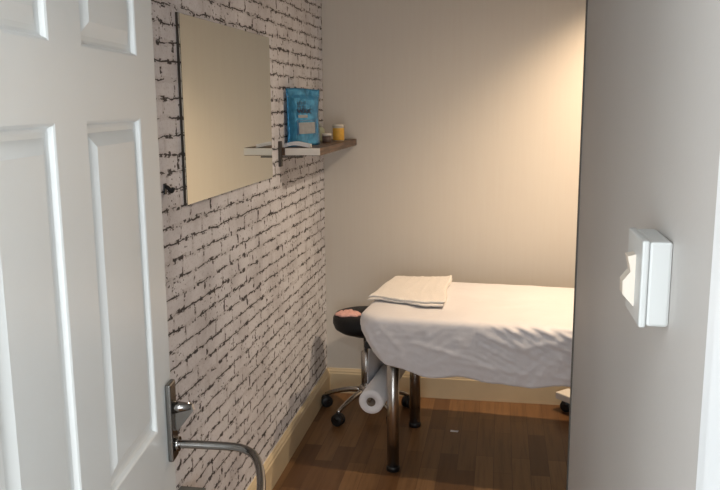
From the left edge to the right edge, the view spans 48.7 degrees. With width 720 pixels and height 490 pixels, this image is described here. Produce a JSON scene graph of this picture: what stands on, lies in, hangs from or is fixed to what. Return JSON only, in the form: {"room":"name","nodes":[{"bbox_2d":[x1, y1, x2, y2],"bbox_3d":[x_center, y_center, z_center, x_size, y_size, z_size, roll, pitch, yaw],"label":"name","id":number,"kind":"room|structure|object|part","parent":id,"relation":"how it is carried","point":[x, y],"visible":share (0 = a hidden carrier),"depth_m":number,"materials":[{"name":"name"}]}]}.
{"room":"massage treatment room","nodes":[
{"label":"massage treatment room","id":0,"kind":"room"},
{"bbox_2d":[151,0,326,489],"bbox_3d":[-0.533,-0.084,2.489,0.100,2.400,3.430,1,10,10],"label":"wall","id":1,"kind":"structure","parent":0,"point":[245,267],"depth_m":2.90,"materials":[{"name":"white brick"}]},
{"bbox_2d":[163,183,174,194],"bbox_3d":[-0.520,-0.153,2.175,0.031,0.030,0.016,1,10,10],"label":"wall hook","id":2,"kind":"object","parent":1,"relation":"attached to","point":[166,187],"visible":1,"depth_m":2.17,"materials":[{"name":"black plastic"}]},
{"bbox_3d":[-0.533,-0.154,2.177,0.004,0.030,0.016,1,10,10],"label":"plate","id":3,"kind":"part","parent":2,"relation":"part of","materials":[{"name":"black plastic"}]},
{"bbox_2d":[178,486,205,489],"bbox_3d":[-0.498,0.819,2.294,0.078,0.203,0.116,1,10,10],"label":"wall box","id":4,"kind":"object","parent":1,"relation":"attached to","point":[181,487],"visible":1,"depth_m":2.32,"materials":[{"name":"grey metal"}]},
{"bbox_2d":[175,12,272,205],"bbox_3d":[-0.432,-0.460,2.697,0.011,0.545,0.889,1,10,10],"label":"wall mirror","id":5,"kind":"object","parent":1,"relation":"attached to","point":[224,71],"visible":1,"depth_m":2.57,"materials":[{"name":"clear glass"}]},
{"bbox_2d":[247,367,329,489],"bbox_3d":[-0.467,1.032,2.678,0.018,0.135,3.430,1,10,10],"label":"baseboard","id":6,"kind":"structure","parent":1,"relation":"attached to","point":[278,459],"depth_m":3.57,"materials":[{"name":"paint"}]},
{"bbox_2d":[278,139,356,166],"bbox_3d":[-0.177,-0.448,3.684,0.174,0.105,0.861,1,10,10],"label":"wall shelf","id":7,"kind":"object","parent":1,"relation":"attached to","point":[323,148],"depth_m":3.29,"materials":[{"name":"brown wood"}]},
{"bbox_3d":[-0.259,-0.418,3.312,0.112,0.024,0.038,1,10,10],"label":"paper strips","id":8,"kind":"part","parent":7,"relation":"part of","materials":[{"name":"white paper"}]},
{"bbox_2d":[285,88,319,146],"bbox_3d":[-0.245,-0.555,3.444,0.049,0.246,0.233,6,12,33],"label":"pouch","id":9,"kind":"object","parent":7,"relation":"on","point":[302,103],"visible":0.99,"depth_m":3.41,"materials":[{"name":"blue plastic"}]},
{"bbox_2d":[297,115,315,135],"bbox_3d":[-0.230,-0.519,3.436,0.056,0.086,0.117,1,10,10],"label":"label","id":10,"kind":"object","parent":9,"relation":"attached to","point":[306,124],"depth_m":3.43,"materials":[{"name":"white paper"}]},
{"bbox_2d":[319,123,324,141],"bbox_3d":[-0.194,-0.541,3.821,0.048,0.086,0.048,1,10,10],"label":"bottle","id":11,"kind":"object","parent":7,"relation":"on","point":[321,130],"visible":0.46,"depth_m":3.80,"materials":[{"name":"green plastic"}]},
{"bbox_2d":[322,133,331,142],"bbox_3d":[-0.156,-0.500,3.714,0.046,0.042,0.046,1,10,10],"label":"pot","id":12,"kind":"object","parent":7,"relation":"on","point":[326,137],"visible":1,"depth_m":3.70,"materials":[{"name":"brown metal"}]},
{"bbox_2d":[332,124,343,140],"bbox_3d":[-0.105,-0.546,3.861,0.058,0.080,0.058,1,10,10],"label":"jar","id":13,"kind":"object","parent":7,"relation":"on","point":[338,129],"visible":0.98,"depth_m":3.84,"materials":[{"name":"yellow plastic"}]},
{"bbox_3d":[-0.105,-0.579,3.856,0.058,0.014,0.058,1,10,10],"label":"lid","id":14,"kind":"part","parent":13,"relation":"part of","materials":[{"name":"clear plastic"}]},
{"bbox_2d":[272,393,568,489],"bbox_3d":[0.151,1.360,1.481,3.850,0.100,5.850,1,10,10],"label":"floor","id":15,"kind":"structure","parent":0,"point":[495,445],"depth_m":3.60,"materials":[{"name":"brown wood"}]},
{"bbox_2d":[321,306,409,426],"bbox_3d":[0.023,0.591,4.024,0.488,0.523,0.471,1,10,10],"label":"stool","id":16,"kind":"object","parent":15,"relation":"on","point":[349,326],"visible":0.49,"depth_m":3.98,"materials":[{"name":"black leather"}]},
{"bbox_3d":[-0.087,0.749,4.088,0.201,0.076,0.030,4,11,22],"label":"leg","id":17,"kind":"part","parent":16,"relation":"part of","materials":[{"name":"silver metal"}]},
{"bbox_2d":[335,309,360,316],"bbox_3d":[-0.058,0.334,3.925,0.134,0.020,0.095,-1,10,-1],"label":"cloth","id":18,"kind":"object","parent":16,"relation":"on","point":[346,313],"visible":0.99,"depth_m":3.90,"materials":[{"name":"pink fabric"}]},
{"bbox_3d":[-0.047,0.775,3.941,0.030,0.076,0.201,7,13,37],"label":"leg","id":19,"kind":"part","parent":16,"relation":"part of","materials":[{"name":"silver metal"}]},
{"bbox_3d":[0.029,0.384,3.974,0.330,0.098,0.330,1,10,10],"label":"seat","id":20,"kind":"part","parent":16,"relation":"part of","materials":[{"name":"black leather"}]},
{"bbox_3d":[0.157,0.750,4.071,0.201,0.076,0.030,-3,10,-14],"label":"leg","id":21,"kind":"part","parent":16,"relation":"part of","materials":[{"name":"silver metal"}]},
{"bbox_2d":[365,341,420,472],"bbox_3d":[0.987,0.607,3.429,1.852,0.685,0.707,2,10,15],"label":"table","id":22,"kind":"object","parent":15,"relation":"on","point":[393,466],"visible":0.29,"depth_m":3.37,"materials":[{"name":"silver metal"}]},
{"bbox_3d":[0.985,0.393,3.391,1.820,0.030,0.675,2,10,15],"label":"frame","id":23,"kind":"part","parent":22,"relation":"part of","materials":[{"name":"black metal"}]},
{"bbox_2d":[359,349,405,413],"bbox_3d":[0.107,0.510,3.575,0.111,0.331,0.500,2,10,15],"label":"roll","id":24,"kind":"object","parent":22,"relation":"hanging from","point":[376,389],"visible":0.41,"depth_m":3.42,"materials":[{"name":"white paper"}]},
{"bbox_3d":[0.140,0.686,3.363,0.052,0.525,0.052,2,10,15],"label":"leg","id":25,"kind":"part","parent":22,"relation":"part of","materials":[{"name":"silver metal"}]},
{"bbox_3d":[0.265,0.603,3.824,0.052,0.525,0.052,2,10,15],"label":"leg","id":26,"kind":"part","parent":22,"relation":"part of","materials":[{"name":"silver metal"}]},
{"bbox_2d":[360,282,573,388],"bbox_3d":[0.989,0.381,3.385,1.909,0.255,0.783,2,10,15],"label":"sheet","id":27,"kind":"object","parent":22,"relation":"on","point":[510,335],"visible":0.49,"depth_m":3.19,"materials":[{"name":"white fabric"}]},
{"bbox_2d":[367,275,451,306],"bbox_3d":[0.241,0.200,3.610,0.349,0.036,0.515,2,10,13],"label":"towel","id":28,"kind":"object","parent":27,"relation":"on","point":[424,291],"visible":1,"depth_m":3.54,"materials":[{"name":"white fabric"}]},
{"bbox_2d":[556,388,569,411],"bbox_3d":[1.221,0.655,3.905,0.260,0.420,0.442,-7,12,-33],"label":"stand","id":29,"kind":"object","parent":15,"relation":"on","point":[564,395],"visible":0.24,"depth_m":4.02,"materials":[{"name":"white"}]},
{"bbox_2d":[321,0,585,368],"bbox_3d":[1.129,-0.361,3.963,2.855,2.400,0.100,1,10,10],"label":"wall","id":30,"kind":"structure","parent":0,"point":[464,116],"depth_m":4.00,"materials":[{"name":"beige paint"}]},
{"bbox_2d":[328,367,569,404],"bbox_3d":[1.127,0.765,4.105,2.655,0.135,0.018,1,10,10],"label":"baseboard","id":31,"kind":"structure","parent":30,"relation":"attached to","point":[462,388],"depth_m":4.20,"materials":[{"name":"paint"}]},
{"bbox_2d":[568,0,719,489],"bbox_3d":[0.424,0.142,1.180,0.100,2.400,1.095,1,10,10],"label":"wall partition","id":32,"kind":"structure","parent":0,"point":[651,134],"depth_m":0.94,"materials":[{"name":"paint"}]},
{"bbox_2d":[566,0,587,489],"bbox_3d":[0.517,0.046,1.713,0.104,2.400,0.005,1,10,10],"label":"trim","id":33,"kind":"structure","parent":32,"relation":"attached to","point":[586,0],"depth_m":1.71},
{"bbox_2d":[620,228,672,326],"bbox_3d":[0.293,0.032,0.827,0.041,0.088,0.088,1,10,10],"label":"light switch","id":34,"kind":"object","parent":32,"relation":"attached to","point":[645,284],"visible":1,"depth_m":0.79,"materials":[{"name":"white plastic"}]},
{"bbox_3d":[0.288,0.032,0.828,0.007,0.088,0.088,1,10,10],"label":"plate","id":35,"kind":"part","parent":34,"relation":"part of","materials":[{"name":"white plastic"}]},
{"bbox_3d":[-1.146,0.218,0.822,1.470,2.400,0.120,1,10,10],"label":"wall","id":36,"kind":"structure","parent":0,"visible":0},
{"bbox_2d":[0,0,265,489],"bbox_3d":[-0.266,0.374,1.067,0.237,1.977,0.681,0,10,2],"label":"door","id":37,"kind":"structure","parent":36,"relation":"in","point":[88,401],"depth_m":0.99,"materials":[{"name":"paint"}]},
{"bbox_3d":[-0.327,0.305,1.381,0.010,0.140,0.036,0,10,2],"label":"handle plate","id":38,"kind":"part","parent":37,"relation":"part of","materials":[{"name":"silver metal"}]},
{"bbox_3d":[-0.204,0.360,1.308,0.101,0.026,0.293,-8,13,-38],"label":"lever","id":39,"kind":"part","parent":37,"relation":"part of","materials":[{"name":"silver metal"}]},
{"bbox_3d":[1.114,0.268,0.440,1.645,2.400,0.145,1,10,10],"label":"wall","id":40,"kind":"structure","parent":0,"visible":0},
{"bbox_2d":[696,156,719,489],"bbox_3d":[0.277,0.432,0.614,0.055,2.030,0.155,1,10,10],"label":"trim","id":41,"kind":"structure","parent":40,"relation":"attached to","point":[708,466],"depth_m":0.60,"materials":[{"name":"white paint"}]}
]}

